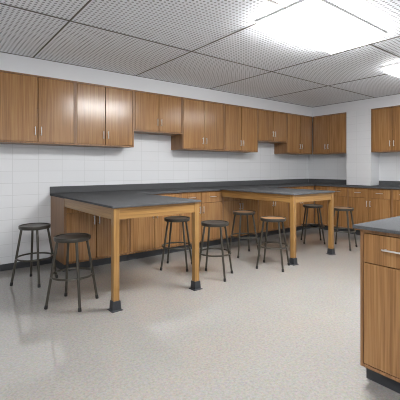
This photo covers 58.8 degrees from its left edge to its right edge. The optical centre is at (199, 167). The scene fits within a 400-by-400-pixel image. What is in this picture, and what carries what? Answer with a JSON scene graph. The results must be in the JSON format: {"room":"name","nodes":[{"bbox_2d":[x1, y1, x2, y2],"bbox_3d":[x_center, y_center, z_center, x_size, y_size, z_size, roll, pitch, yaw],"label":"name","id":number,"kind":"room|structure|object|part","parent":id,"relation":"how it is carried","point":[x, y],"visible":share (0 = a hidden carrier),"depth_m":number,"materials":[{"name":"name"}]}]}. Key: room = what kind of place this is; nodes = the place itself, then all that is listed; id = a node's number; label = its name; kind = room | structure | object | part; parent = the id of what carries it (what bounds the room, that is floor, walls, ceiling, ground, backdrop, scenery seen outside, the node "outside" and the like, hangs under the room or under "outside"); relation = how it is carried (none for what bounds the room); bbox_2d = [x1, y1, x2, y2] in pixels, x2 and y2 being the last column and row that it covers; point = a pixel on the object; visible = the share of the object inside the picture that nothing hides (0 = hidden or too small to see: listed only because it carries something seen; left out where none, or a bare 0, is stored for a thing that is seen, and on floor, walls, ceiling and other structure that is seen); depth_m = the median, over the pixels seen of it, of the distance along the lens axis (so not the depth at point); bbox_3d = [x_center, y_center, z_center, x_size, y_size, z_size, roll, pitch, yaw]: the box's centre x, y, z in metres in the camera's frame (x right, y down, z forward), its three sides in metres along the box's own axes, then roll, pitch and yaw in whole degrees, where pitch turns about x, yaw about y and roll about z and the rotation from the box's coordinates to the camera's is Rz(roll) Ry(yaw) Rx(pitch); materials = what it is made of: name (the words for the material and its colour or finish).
{"room":"science classroom","nodes":[
{"label":"science classroom","id":0,"kind":"room"},
{"bbox_2d":[0,133,308,264],"bbox_3d":[-1.314,-0.083,5.255,9.800,2.676,0.100,0,0,-38],"label":"wall","id":1,"kind":"structure","parent":0,"point":[28,173],"depth_m":5.07,"materials":[{"name":"white tile"}]},
{"bbox_2d":[0,258,50,270],"bbox_3d":[-3.511,1.215,3.467,3.935,0.080,0.012,0,0,-38],"label":"baseboard","id":2,"kind":"structure","parent":1,"relation":"attached to","point":[3,267],"depth_m":4.45,"materials":[{"name":"grey plastic"}]},
{"bbox_2d":[0,70,74,145],"bbox_3d":[-2.043,-0.705,4.393,0.899,0.820,0.361,0,0,-38],"label":"upper cabinet","id":3,"kind":"object","parent":1,"relation":"attached to","point":[34,109],"visible":1,"depth_m":4.26,"materials":[{"name":"brown wood"}]},
{"bbox_3d":[-2.127,-0.705,4.150,0.423,0.775,0.019,0,0,-38],"label":"door","id":4,"kind":"part","parent":3,"relation":"part of","materials":[{"name":"brown wood"}]},
{"bbox_3d":[-1.786,-0.705,4.416,0.423,0.775,0.019,0,0,-38],"label":"door","id":5,"kind":"part","parent":3,"relation":"part of","materials":[{"name":"brown wood"}]},
{"bbox_2d":[72,81,133,147],"bbox_3d":[-1.361,-0.705,4.926,0.829,0.820,0.361,0,0,-38],"label":"upper cabinet","id":6,"kind":"object","parent":1,"relation":"attached to","point":[104,115],"visible":0.93,"depth_m":4.79,"materials":[{"name":"brown wood"}]},
{"bbox_3d":[-1.436,-0.705,4.690,0.377,0.775,0.019,0,0,-38],"label":"door","id":7,"kind":"part","parent":6,"relation":"part of","materials":[{"name":"brown wood"}]},
{"bbox_3d":[-1.123,-0.705,4.934,0.399,0.775,0.019,0,0,-38],"label":"door","id":8,"kind":"part","parent":6,"relation":"part of","materials":[{"name":"brown wood"}]},
{"bbox_2d":[0,52,311,116],"bbox_3d":[-1.312,-1.218,4.984,9.270,0.206,0.330,0,0,-38],"label":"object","id":9,"kind":"structure","parent":1,"relation":"attached to","point":[8,62],"depth_m":5.04,"materials":[{"name":"white paint"}]},
{"bbox_2d":[134,90,181,135],"bbox_3d":[-0.701,-0.823,5.442,0.846,0.585,0.361,0,0,-38],"label":"upper cabinet","id":10,"kind":"object","parent":1,"relation":"attached to","point":[154,113],"visible":0.92,"depth_m":5.31,"materials":[{"name":"brown wood"}]},
{"bbox_3d":[-0.777,-0.823,5.205,0.389,0.540,0.019,0,0,-38],"label":"door","id":11,"kind":"part","parent":10,"relation":"part of","materials":[{"name":"brown wood"}]},
{"bbox_3d":[-0.457,-0.823,5.454,0.404,0.540,0.019,0,0,-38],"label":"door","id":12,"kind":"part","parent":10,"relation":"part of","materials":[{"name":"brown wood"}]},
{"bbox_2d":[50,179,308,192],"bbox_3d":[0.259,0.289,6.406,5.660,0.088,0.021,0,0,-38],"label":"backsplash","id":13,"kind":"structure","parent":1,"relation":"attached to","point":[88,188],"depth_m":5.71,"materials":[{"name":"grey plastic"}]},
{"bbox_2d":[171,97,223,151],"bbox_3d":[-0.018,-0.705,5.975,0.884,0.820,0.361,0,0,-38],"label":"upper cabinet","id":14,"kind":"object","parent":1,"relation":"attached to","point":[202,120],"visible":0.95,"depth_m":5.82,"materials":[{"name":"brown wood"}]},
{"bbox_3d":[-0.101,-0.705,5.733,0.411,0.775,0.019,0,0,-38],"label":"door","id":15,"kind":"part","parent":14,"relation":"part of","materials":[{"name":"brown wood"}]},
{"bbox_3d":[0.234,-0.705,5.994,0.420,0.775,0.019,0,0,-38],"label":"door","id":16,"kind":"part","parent":14,"relation":"part of","materials":[{"name":"brown wood"}]},
{"bbox_2d":[50,179,399,198],"bbox_3d":[1.156,0.304,5.274,5.681,0.118,2.909,0,0,-38],"label":"countertop","id":17,"kind":"structure","parent":1,"relation":"attached to","point":[153,188],"depth_m":5.90,"materials":[{"name":"black stone"}]},
{"bbox_2d":[214,103,257,152],"bbox_3d":[0.661,-0.705,6.506,0.837,0.820,0.361,0,0,-38],"label":"upper cabinet","id":18,"kind":"object","parent":1,"relation":"attached to","point":[240,122],"visible":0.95,"depth_m":6.37,"materials":[{"name":"brown wood"}]},
{"bbox_3d":[0.586,-0.705,6.269,0.383,0.775,0.019,0,0,-38],"label":"door","id":19,"kind":"part","parent":18,"relation":"part of","materials":[{"name":"brown wood"}]},
{"bbox_3d":[0.902,-0.705,6.516,0.401,0.775,0.019,0,0,-38],"label":"door","id":20,"kind":"part","parent":18,"relation":"part of","materials":[{"name":"brown wood"}]},
{"bbox_2d":[258,109,286,143],"bbox_3d":[1.328,-0.812,7.027,0.854,0.605,0.361,0,0,-38],"label":"upper cabinet","id":21,"kind":"object","parent":1,"relation":"attached to","point":[272,125],"visible":0.82,"depth_m":6.90,"materials":[{"name":"brown wood"}]},
{"bbox_3d":[1.259,-0.812,6.795,0.416,0.560,0.019,0,0,-38],"label":"door","id":22,"kind":"part","parent":21,"relation":"part of","materials":[{"name":"brown wood"}]},
{"bbox_3d":[1.582,-0.812,7.047,0.385,0.560,0.019,0,0,-38],"label":"door","id":23,"kind":"part","parent":21,"relation":"part of","materials":[{"name":"brown wood"}]},
{"bbox_2d":[274,113,311,154],"bbox_3d":[2.002,-0.705,7.553,0.854,0.820,0.361,0,0,-38],"label":"upper cabinet","id":24,"kind":"object","parent":1,"relation":"attached to","point":[299,127],"visible":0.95,"depth_m":7.41,"materials":[{"name":"brown wood"}]},
{"bbox_3d":[1.934,-0.705,7.322,0.419,0.775,0.019,0,0,-38],"label":"door","id":25,"kind":"part","parent":24,"relation":"part of","materials":[{"name":"brown wood"}]},
{"bbox_3d":[2.257,-0.705,7.574,0.382,0.775,0.019,0,0,-38],"label":"door","id":26,"kind":"part","parent":24,"relation":"part of","materials":[{"name":"brown wood"}]},
{"bbox_2d":[0,223,399,399],"bbox_3d":[1.333,1.305,1.867,9.800,0.100,8.700,0,0,-38],"label":"floor","id":27,"kind":"structure","parent":0,"point":[266,332],"depth_m":2.73,"materials":[{"name":"stone"}]},
{"bbox_2d":[10,223,57,287],"bbox_3d":[-1.825,0.942,3.923,0.392,0.630,0.392,0,0,5],"label":"stool","id":28,"kind":"object","parent":27,"relation":"on","point":[31,227],"visible":0.99,"depth_m":3.83,"materials":[{"name":"grey metal"}]},
{"bbox_3d":[-1.974,0.954,3.819,0.121,0.582,0.025,0,0,-35],"label":"leg","id":29,"kind":"part","parent":28,"relation":"part of","materials":[{"name":"grey paint"}]},
{"bbox_3d":[-1.929,0.954,4.072,0.025,0.582,0.121,0,0,-35],"label":"leg","id":30,"kind":"part","parent":28,"relation":"part of","materials":[{"name":"grey paint"}]},
{"bbox_3d":[-1.721,0.954,3.774,0.025,0.582,0.121,0,0,-35],"label":"leg","id":31,"kind":"part","parent":28,"relation":"part of","materials":[{"name":"grey paint"}]},
{"bbox_3d":[-1.676,0.954,4.027,0.121,0.582,0.025,0,0,-35],"label":"leg","id":32,"kind":"part","parent":28,"relation":"part of","materials":[{"name":"grey paint"}]},
{"bbox_2d":[44,233,98,311],"bbox_3d":[-1.182,0.942,3.290,0.392,0.630,0.392,0,0,5],"label":"stool","id":33,"kind":"object","parent":27,"relation":"on","point":[68,238],"visible":1,"depth_m":3.20,"materials":[{"name":"grey paint"}]},
{"bbox_3d":[-1.331,0.954,3.186,0.121,0.582,0.025,0,0,-35],"label":"leg","id":34,"kind":"part","parent":33,"relation":"part of","materials":[{"name":"grey paint"}]},
{"bbox_3d":[-1.286,0.954,3.438,0.025,0.582,0.121,0,0,-35],"label":"leg","id":35,"kind":"part","parent":33,"relation":"part of","materials":[{"name":"grey paint"}]},
{"bbox_3d":[-1.078,0.954,3.141,0.025,0.582,0.121,0,0,-35],"label":"leg","id":36,"kind":"part","parent":33,"relation":"part of","materials":[{"name":"grey paint"}]},
{"bbox_3d":[-1.033,0.954,3.394,0.121,0.582,0.025,0,0,-35],"label":"leg","id":37,"kind":"part","parent":33,"relation":"part of","materials":[{"name":"grey paint"}]},
{"bbox_2d":[51,196,128,271],"bbox_3d":[-1.449,0.809,4.703,0.851,0.892,0.597,0,0,-38],"label":"base cabinet","id":38,"kind":"object","parent":27,"relation":"on","point":[64,220],"visible":0.53,"depth_m":4.45,"materials":[{"name":"brown wood"}]},
{"bbox_3d":[-1.789,0.759,4.456,0.012,0.792,0.566,0,0,-38],"label":"panel","id":39,"kind":"part","parent":38,"relation":"part of","materials":[{"name":"brown wood"}]},
{"bbox_3d":[-1.456,0.462,4.369,0.360,0.166,0.019,0,0,-38],"label":"fixed panel","id":40,"kind":"part","parent":38,"relation":"part of","materials":[{"name":"brown wood"}]},
{"bbox_3d":[-1.456,0.841,4.369,0.360,0.583,0.019,0,0,-38],"label":"door","id":41,"kind":"part","parent":38,"relation":"part of","materials":[{"name":"brown wood"}]},
{"bbox_3d":[-1.139,0.841,4.617,0.426,0.583,0.019,0,0,-38],"label":"door","id":42,"kind":"part","parent":38,"relation":"part of","materials":[{"name":"brown wood"}]},
{"bbox_2d":[63,193,202,312],"bbox_3d":[-0.801,0.794,3.932,0.998,0.922,1.413,0,0,-38],"label":"lab table","id":43,"kind":"object","parent":27,"relation":"on","point":[115,207],"visible":1,"depth_m":3.50,"materials":[{"name":"brown wood"}]},
{"bbox_3d":[-0.750,0.794,3.141,0.056,0.882,0.056,0,0,-38],"label":"leg","id":44,"kind":"part","parent":43,"relation":"part of","materials":[{"name":"brown wood"}]},
{"bbox_3d":[-0.045,0.794,3.692,0.056,0.882,0.056,0,0,-38],"label":"leg","id":45,"kind":"part","parent":43,"relation":"part of","materials":[{"name":"brown wood"}]},
{"bbox_2d":[127,193,180,260],"bbox_3d":[-0.782,0.809,5.224,0.839,0.892,0.597,0,0,-38],"label":"base cabinet","id":46,"kind":"object","parent":27,"relation":"on","point":[146,234],"visible":0.39,"depth_m":4.97,"materials":[{"name":"brown wood"}]},
{"bbox_3d":[-0.791,0.841,4.889,0.369,0.583,0.019,0,0,-38],"label":"door","id":47,"kind":"part","parent":46,"relation":"part of","materials":[{"name":"brown wood"}]},
{"bbox_3d":[-0.474,0.841,5.137,0.417,0.583,0.019,0,0,-38],"label":"door","id":48,"kind":"part","parent":46,"relation":"part of","materials":[{"name":"brown wood"}]},
{"bbox_3d":[-0.474,0.462,5.137,0.417,0.166,0.019,0,0,-38],"label":"drawer","id":49,"kind":"part","parent":46,"relation":"part of","materials":[{"name":"brown wood"}]},
{"bbox_2d":[160,216,191,271],"bbox_3d":[-0.290,0.942,4.492,0.391,0.630,0.391,0,0,6],"label":"stool","id":50,"kind":"object","parent":27,"relation":"on","point":[168,219],"visible":1,"depth_m":4.39,"materials":[{"name":"grey paint"}]},
{"bbox_3d":[-0.437,0.954,4.386,0.121,0.582,0.025,0,0,-36],"label":"leg","id":51,"kind":"part","parent":50,"relation":"part of","materials":[{"name":"grey paint"}]},
{"bbox_3d":[-0.397,0.954,4.639,0.025,0.582,0.121,0,0,-36],"label":"leg","id":52,"kind":"part","parent":50,"relation":"part of","materials":[{"name":"grey paint"}]},
{"bbox_3d":[-0.184,0.954,4.346,0.025,0.582,0.121,0,0,-36],"label":"leg","id":53,"kind":"part","parent":50,"relation":"part of","materials":[{"name":"grey paint"}]},
{"bbox_3d":[-0.143,0.954,4.599,0.121,0.582,0.025,0,0,-36],"label":"leg","id":54,"kind":"part","parent":50,"relation":"part of","materials":[{"name":"grey paint"}]},
{"bbox_2d":[178,191,222,251],"bbox_3d":[-0.120,0.809,5.741,0.839,0.892,0.597,0,0,-38],"label":"base cabinet","id":55,"kind":"object","parent":27,"relation":"on","point":[211,204],"visible":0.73,"depth_m":5.58,"materials":[{"name":"brown wood"}]},
{"bbox_3d":[-0.131,0.462,5.404,0.363,0.166,0.019,0,0,-38],"label":"drawer","id":56,"kind":"part","parent":55,"relation":"part of","materials":[{"name":"brown wood"}]},
{"bbox_3d":[-0.131,0.841,5.404,0.363,0.583,0.019,0,0,-38],"label":"door","id":57,"kind":"part","parent":55,"relation":"part of","materials":[{"name":"brown wood"}]},
{"bbox_3d":[0.186,0.462,5.652,0.423,0.166,0.019,0,0,-38],"label":"drawer","id":58,"kind":"part","parent":55,"relation":"part of","materials":[{"name":"brown wood"}]},
{"bbox_3d":[0.186,0.841,5.652,0.423,0.583,0.019,0,0,-38],"label":"door","id":59,"kind":"part","parent":55,"relation":"part of","materials":[{"name":"brown wood"}]},
{"bbox_2d":[199,220,232,281],"bbox_3d":[0.174,0.942,4.133,0.392,0.630,0.392,0,0,14],"label":"stool","id":60,"kind":"object","parent":27,"relation":"on","point":[207,223],"visible":0.97,"depth_m":4.06,"materials":[{"name":"grey paint"}]},
{"bbox_3d":[0.011,0.954,4.054,0.121,0.582,0.025,0,0,-26],"label":"leg","id":61,"kind":"part","parent":60,"relation":"part of","materials":[{"name":"grey paint"}]},
{"bbox_3d":[0.095,0.954,4.297,0.025,0.582,0.121,0,0,-26],"label":"leg","id":62,"kind":"part","parent":60,"relation":"part of","materials":[{"name":"grey paint"}]},
{"bbox_3d":[0.254,0.954,3.970,0.025,0.582,0.121,0,0,-26],"label":"leg","id":63,"kind":"part","parent":60,"relation":"part of","materials":[{"name":"grey paint"}]},
{"bbox_3d":[0.337,0.954,4.213,0.121,0.582,0.025,0,0,-26],"label":"leg","id":64,"kind":"part","parent":60,"relation":"part of","materials":[{"name":"grey paint"}]},
{"bbox_2d":[220,197,257,243],"bbox_3d":[0.542,0.809,6.258,0.839,0.892,0.597,0,0,-38],"label":"base cabinet","id":65,"kind":"object","parent":27,"relation":"on","point":[230,204],"visible":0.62,"depth_m":6.02,"materials":[{"name":"brown wood"}]},
{"bbox_3d":[0.533,0.462,5.923,0.369,0.166,0.019,0,0,-38],"label":"fixed panel","id":66,"kind":"part","parent":65,"relation":"part of","materials":[{"name":"brown wood"}]},
{"bbox_3d":[0.533,0.841,5.923,0.369,0.583,0.019,0,0,-38],"label":"door","id":67,"kind":"part","parent":65,"relation":"part of","materials":[{"name":"brown wood"}]},
{"bbox_3d":[0.850,0.841,6.171,0.417,0.583,0.019,0,0,-38],"label":"door","id":68,"kind":"part","parent":65,"relation":"part of","materials":[{"name":"brown wood"}]},
{"bbox_2d":[229,210,258,257],"bbox_3d":[0.637,0.942,5.149,0.392,0.630,0.392,0,0,-18],"label":"stool","id":69,"kind":"object","parent":27,"relation":"on","point":[235,212],"visible":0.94,"depth_m":5.07,"materials":[{"name":"grey paint"}]},
{"bbox_3d":[0.475,0.954,5.231,0.121,0.582,0.025,0,0,27],"label":"leg","id":70,"kind":"part","parent":69,"relation":"part of","materials":[{"name":"grey paint"}]},
{"bbox_3d":[0.555,0.954,4.987,0.025,0.582,0.121,0,0,27],"label":"leg","id":71,"kind":"part","parent":69,"relation":"part of","materials":[{"name":"grey paint"}]},
{"bbox_3d":[0.720,0.954,5.311,0.025,0.582,0.121,0,0,27],"label":"leg","id":72,"kind":"part","parent":69,"relation":"part of","materials":[{"name":"grey paint"}]},
{"bbox_3d":[0.799,0.954,5.066,0.121,0.582,0.025,0,0,27],"label":"leg","id":73,"kind":"part","parent":69,"relation":"part of","materials":[{"name":"grey paint"}]},
{"bbox_2d":[257,187,287,237],"bbox_3d":[1.204,0.809,6.775,0.839,0.892,0.597,0,0,-38],"label":"base cabinet","id":74,"kind":"object","parent":27,"relation":"on","point":[265,208],"visible":0.37,"depth_m":6.54,"materials":[{"name":"brown wood"}]},
{"bbox_3d":[1.199,0.841,6.443,0.378,0.583,0.019,0,0,-38],"label":"door","id":75,"kind":"part","parent":74,"relation":"part of","materials":[{"name":"brown wood"}]},
{"bbox_3d":[1.515,0.841,6.691,0.408,0.583,0.019,0,0,-38],"label":"door","id":76,"kind":"part","parent":74,"relation":"part of","materials":[{"name":"brown wood"}]},
{"bbox_2d":[256,216,289,271],"bbox_3d":[0.927,0.942,4.505,0.392,0.630,0.392,0,0,31],"label":"stool","id":77,"kind":"object","parent":27,"relation":"on","point":[264,219],"visible":1,"depth_m":4.44,"materials":[{"name":"grey paint"}]},
{"bbox_3d":[0.755,0.954,4.446,0.121,0.582,0.025,0,0,-19],"label":"leg","id":78,"kind":"part","parent":77,"relation":"part of","materials":[{"name":"grey paint"}]},
{"bbox_3d":[0.868,0.954,4.676,0.025,0.582,0.121,0,0,-19],"label":"leg","id":79,"kind":"part","parent":77,"relation":"part of","materials":[{"name":"grey paint"}]},
{"bbox_3d":[0.986,0.954,4.333,0.025,0.582,0.121,0,0,-19],"label":"leg","id":80,"kind":"part","parent":77,"relation":"part of","materials":[{"name":"grey paint"}]},
{"bbox_3d":[1.099,0.954,4.564,0.121,0.582,0.025,0,0,-19],"label":"leg","id":81,"kind":"part","parent":77,"relation":"part of","materials":[{"name":"grey paint"}]},
{"bbox_2d":[220,187,334,265],"bbox_3d":[1.150,0.794,5.434,0.983,0.922,1.448,0,0,-38],"label":"lab table","id":82,"kind":"object","parent":27,"relation":"on","point":[287,195],"visible":0.99,"depth_m":5.03,"materials":[{"name":"brown wood"}]},
{"bbox_3d":[1.217,0.794,4.634,0.056,0.882,0.056,0,0,-38],"label":"leg","id":83,"kind":"part","parent":82,"relation":"part of","materials":[{"name":"brown wood"}]},
{"bbox_3d":[1.910,0.794,5.175,0.056,0.882,0.056,0,0,-38],"label":"leg","id":84,"kind":"part","parent":82,"relation":"part of","materials":[{"name":"brown wood"}]},
{"bbox_2d":[285,186,313,232],"bbox_3d":[1.864,0.809,7.291,0.834,0.892,0.597,0,0,-38],"label":"base cabinet","id":85,"kind":"object","parent":27,"relation":"on","point":[300,209],"visible":0.35,"depth_m":7.09,"materials":[{"name":"brown wood"}]},
{"bbox_3d":[1.855,0.841,6.956,0.363,0.583,0.019,0,0,-38],"label":"door","id":86,"kind":"part","parent":85,"relation":"part of","materials":[{"name":"brown wood"}]},
{"bbox_3d":[2.170,0.462,7.202,0.418,0.166,0.019,0,0,-38],"label":"drawer","id":87,"kind":"part","parent":85,"relation":"part of","materials":[{"name":"brown wood"}]},
{"bbox_3d":[2.170,0.841,7.202,0.418,0.583,0.019,0,0,-38],"label":"door","id":88,"kind":"part","parent":85,"relation":"part of","materials":[{"name":"brown wood"}]},
{"bbox_2d":[300,204,325,243],"bbox_3d":[1.912,0.942,6.024,0.392,0.630,0.392,0,0,8],"label":"stool","id":89,"kind":"object","parent":27,"relation":"on","point":[307,206],"visible":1,"depth_m":5.93,"materials":[{"name":"grey paint"}]},
{"bbox_3d":[1.802,0.954,6.169,0.025,0.582,0.121,0,0,-37],"label":"leg","id":90,"kind":"part","parent":89,"relation":"part of","materials":[{"name":"grey paint"}]},
{"bbox_3d":[1.766,0.954,5.915,0.121,0.582,0.025,0,0,-37],"label":"leg","id":91,"kind":"part","parent":89,"relation":"part of","materials":[{"name":"grey paint"}]},
{"bbox_3d":[2.057,0.954,6.133,0.121,0.582,0.025,0,0,-37],"label":"leg","id":92,"kind":"part","parent":89,"relation":"part of","materials":[{"name":"grey paint"}]},
{"bbox_3d":[2.021,0.954,5.879,0.025,0.582,0.121,0,0,-37],"label":"leg","id":93,"kind":"part","parent":89,"relation":"part of","materials":[{"name":"grey paint"}]},
{"bbox_2d":[315,186,349,231],"bbox_3d":[2.822,0.809,7.226,0.647,0.892,0.729,0,0,-38],"label":"base cabinet","id":94,"kind":"object","parent":27,"relation":"on","point":[341,193],"visible":0.45,"depth_m":6.96,"materials":[{"name":"brown wood"}]},
{"bbox_3d":[2.469,0.462,7.218,0.019,0.166,0.263,0,0,-38],"label":"fixed panel","id":95,"kind":"part","parent":94,"relation":"part of","materials":[{"name":"brown wood"}]},
{"bbox_3d":[2.469,0.841,7.218,0.019,0.583,0.263,0,0,-38],"label":"filler panel","id":96,"kind":"part","parent":94,"relation":"part of","materials":[{"name":"brown wood"}]},
{"bbox_3d":[2.689,0.462,6.937,0.019,0.166,0.393,0,0,-38],"label":"drawer","id":97,"kind":"part","parent":94,"relation":"part of","materials":[{"name":"brown wood"}]},
{"bbox_3d":[2.689,0.841,6.937,0.019,0.583,0.393,0,0,-38],"label":"door","id":98,"kind":"part","parent":94,"relation":"part of","materials":[{"name":"brown wood"}]},
{"bbox_2d":[334,207,357,250],"bbox_3d":[2.257,0.942,5.615,0.392,0.630,0.392,0,0,39],"label":"stool","id":99,"kind":"object","parent":27,"relation":"on","point":[337,209],"visible":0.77,"depth_m":5.60,"materials":[{"name":"grey paint"}]},
{"bbox_3d":[2.238,0.954,5.795,0.025,0.582,0.121,0,0,-6],"label":"leg","id":100,"kind":"part","parent":99,"relation":"part of","materials":[{"name":"grey paint"}]},
{"bbox_3d":[2.276,0.954,5.434,0.025,0.582,0.121,0,0,-6],"label":"leg","id":101,"kind":"part","parent":99,"relation":"part of","materials":[{"name":"grey paint"}]},
{"bbox_3d":[2.437,0.954,5.634,0.121,0.582,0.025,0,0,-6],"label":"leg","id":102,"kind":"part","parent":99,"relation":"part of","materials":[{"name":"grey paint"}]},
{"bbox_2d":[348,187,391,234],"bbox_3d":[3.293,0.809,6.623,0.647,0.892,0.799,0,0,-38],"label":"base cabinet","id":103,"kind":"object","parent":27,"relation":"on","point":[369,204],"visible":0.7,"depth_m":6.45,"materials":[{"name":"brown wood"}]},
{"bbox_3d":[2.953,0.462,6.599,0.019,0.166,0.374,0,0,-38],"label":"drawer","id":104,"kind":"part","parent":103,"relation":"part of","materials":[{"name":"brown wood"}]},
{"bbox_3d":[2.953,0.841,6.599,0.019,0.583,0.374,0,0,-38],"label":"door","id":105,"kind":"part","parent":103,"relation":"part of","materials":[{"name":"brown wood"}]},
{"bbox_3d":[3.188,0.462,6.298,0.019,0.166,0.372,0,0,-38],"label":"drawer","id":106,"kind":"part","parent":103,"relation":"part of","materials":[{"name":"brown wood"}]},
{"bbox_3d":[3.188,0.841,6.298,0.019,0.583,0.372,0,0,-38],"label":"door","id":107,"kind":"part","parent":103,"relation":"part of","materials":[{"name":"brown wood"}]},
{"bbox_2d":[360,229,399,393],"bbox_3d":[1.417,0.804,1.946,0.651,0.902,0.799,0,0,-38],"label":"base cabinet","id":108,"kind":"object","parent":27,"relation":"on","point":[379,251],"visible":0.9,"depth_m":2.00,"materials":[{"name":"brown wood"}]},
{"bbox_2d":[352,216,399,234],"bbox_3d":[1.449,0.343,1.953,0.712,0.020,0.893,0,0,-38],"label":"countertop","id":109,"kind":"structure","parent":108,"relation":"on","point":[391,225],"depth_m":2.06,"materials":[{"name":"grey stone"}]},
{"bbox_3d":[1.072,0.462,1.925,0.019,0.166,0.363,0,0,-38],"label":"drawer","id":110,"kind":"part","parent":108,"relation":"part of","materials":[{"name":"brown wood"}]},
{"bbox_3d":[1.072,0.841,1.925,0.019,0.583,0.363,0,0,-38],"label":"door","id":111,"kind":"part","parent":108,"relation":"part of","materials":[{"name":"brown wood"}]},
{"bbox_3d":[1.047,0.453,1.917,0.032,0.010,0.125,0,0,-38],"label":"handle","id":112,"kind":"part","parent":108,"relation":"part of","materials":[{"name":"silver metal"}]},
{"bbox_2d":[392,189,399,216],"bbox_3d":[3.785,0.809,5.993,0.647,0.892,0.799,0,0,-38],"label":"base cabinet","id":113,"kind":"object","parent":27,"relation":"on","point":[395,192],"visible":0.56,"depth_m":6.08,"materials":[{"name":"brown wood"}]},
{"bbox_3d":[3.445,0.462,5.969,0.019,0.166,0.373,0,0,-38],"label":"drawer","id":114,"kind":"part","parent":113,"relation":"part of","materials":[{"name":"brown wood"}]},
{"bbox_3d":[3.445,0.841,5.969,0.019,0.583,0.373,0,0,-38],"label":"door","id":115,"kind":"part","parent":113,"relation":"part of","materials":[{"name":"brown wood"}]},
{"bbox_2d":[0,0,399,106],"bbox_3d":[1.333,-1.371,1.867,9.600,0.100,8.500,0,0,-38],"label":"ceiling","id":116,"kind":"structure","parent":0,"point":[190,25],"depth_m":3.83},
{"bbox_2d":[0,0,399,106],"bbox_3d":[1.305,-1.319,1.635,9.270,0.008,8.170,0,0,-38],"label":"trim","id":117,"kind":"structure","parent":116,"relation":"attached to","point":[89,1],"depth_m":4.09,"materials":[{"name":"grey metal"}]},
{"bbox_2d":[256,0,386,53],"bbox_3d":[1.155,-1.284,3.313,1.200,0.075,0.600,0,0,-38],"label":"ceiling light","id":118,"kind":"object","parent":116,"relation":"attached to","point":[319,24],"visible":1,"depth_m":3.17,"materials":[{"name":"white plastic"}]},
{"bbox_3d":[1.155,-1.312,3.313,1.200,0.018,0.600,0,0,-38],"label":"frame","id":119,"kind":"part","parent":118,"relation":"part of","materials":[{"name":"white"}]},
{"bbox_2d":[380,62,399,77],"bbox_3d":[3.007,-1.284,4.760,1.200,0.075,0.600,0,0,-38],"label":"ceiling light","id":120,"kind":"object","parent":116,"relation":"attached to","point":[392,69],"visible":1,"depth_m":4.57,"materials":[{"name":"white plastic"}]},
{"bbox_3d":[3.007,-1.312,4.760,1.200,0.018,0.600,0,0,-38],"label":"frame","id":121,"kind":"part","parent":120,"relation":"part of","materials":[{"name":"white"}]},
{"bbox_2d":[309,119,399,222],"bbox_3d":[5.186,-0.083,4.813,0.100,2.676,8.600,0,0,-38],"label":"wall","id":122,"kind":"structure","parent":0,"point":[331,166],"depth_m":7.58,"materials":[{"name":"white tile"}]},
{"bbox_2d":[309,179,345,183],"bbox_3d":[2.840,0.289,7.716,0.021,0.088,1.090,0,0,-38],"label":"backsplash","id":123,"kind":"structure","parent":122,"relation":"attached to","point":[336,181],"depth_m":7.75,"materials":[{"name":"grey plastic"}]},
{"bbox_2d":[313,112,345,154],"bbox_3d":[2.802,-0.705,7.490,0.361,0.820,0.774,0,0,-38],"label":"upper cabinet","id":124,"kind":"object","parent":122,"relation":"attached to","point":[329,131],"visible":0.84,"depth_m":7.38,"materials":[{"name":"brown wood"}]},
{"bbox_3d":[2.566,-0.705,7.565,0.019,0.775,0.317,0,0,-38],"label":"door","id":125,"kind":"part","parent":124,"relation":"part of","materials":[{"name":"brown wood"}]},
{"bbox_3d":[2.793,-0.705,7.275,0.019,0.775,0.402,0,0,-38],"label":"door","id":126,"kind":"part","parent":124,"relation":"part of","materials":[{"name":"brown wood"}]},
{"bbox_2d":[312,94,399,118],"bbox_3d":[4.986,-1.218,4.720,0.330,0.206,8.500,0,0,-38],"label":"trim","id":127,"kind":"structure","parent":122,"relation":"attached to","point":[391,100],"depth_m":6.89,"materials":[{"name":"white paint"}]},
{"bbox_2d":[371,105,399,152],"bbox_3d":[3.582,-0.705,6.492,0.361,0.820,0.763,0,0,-38],"label":"upper cabinet","id":128,"kind":"object","parent":122,"relation":"attached to","point":[385,121],"visible":1,"depth_m":6.49,"materials":[{"name":"brown wood"}]},
{"bbox_3d":[3.359,-0.705,6.550,0.019,0.775,0.353,0,0,-38],"label":"door","id":129,"kind":"part","parent":128,"relation":"part of","materials":[{"name":"brown wood"}]},
{"bbox_3d":[3.583,-0.705,6.263,0.019,0.775,0.357,0,0,-38],"label":"door","id":130,"kind":"part","parent":128,"relation":"part of","materials":[{"name":"brown wood"}]},
{"bbox_2d":[379,181,399,185],"bbox_3d":[3.880,0.289,6.385,0.021,0.088,1.305,0,0,-38],"label":"backsplash","id":131,"kind":"structure","parent":122,"relation":"attached to","point":[390,183],"depth_m":6.72,"materials":[{"name":"black stone"}]},
{"bbox_2d":[346,109,378,185],"bbox_3d":[3.206,-0.391,6.998,0.330,1.448,0.490,0,0,-38],"label":"wall","id":132,"kind":"structure","parent":0,"point":[362,165],"depth_m":6.88,"materials":[{"name":"white paint"}]}
]}

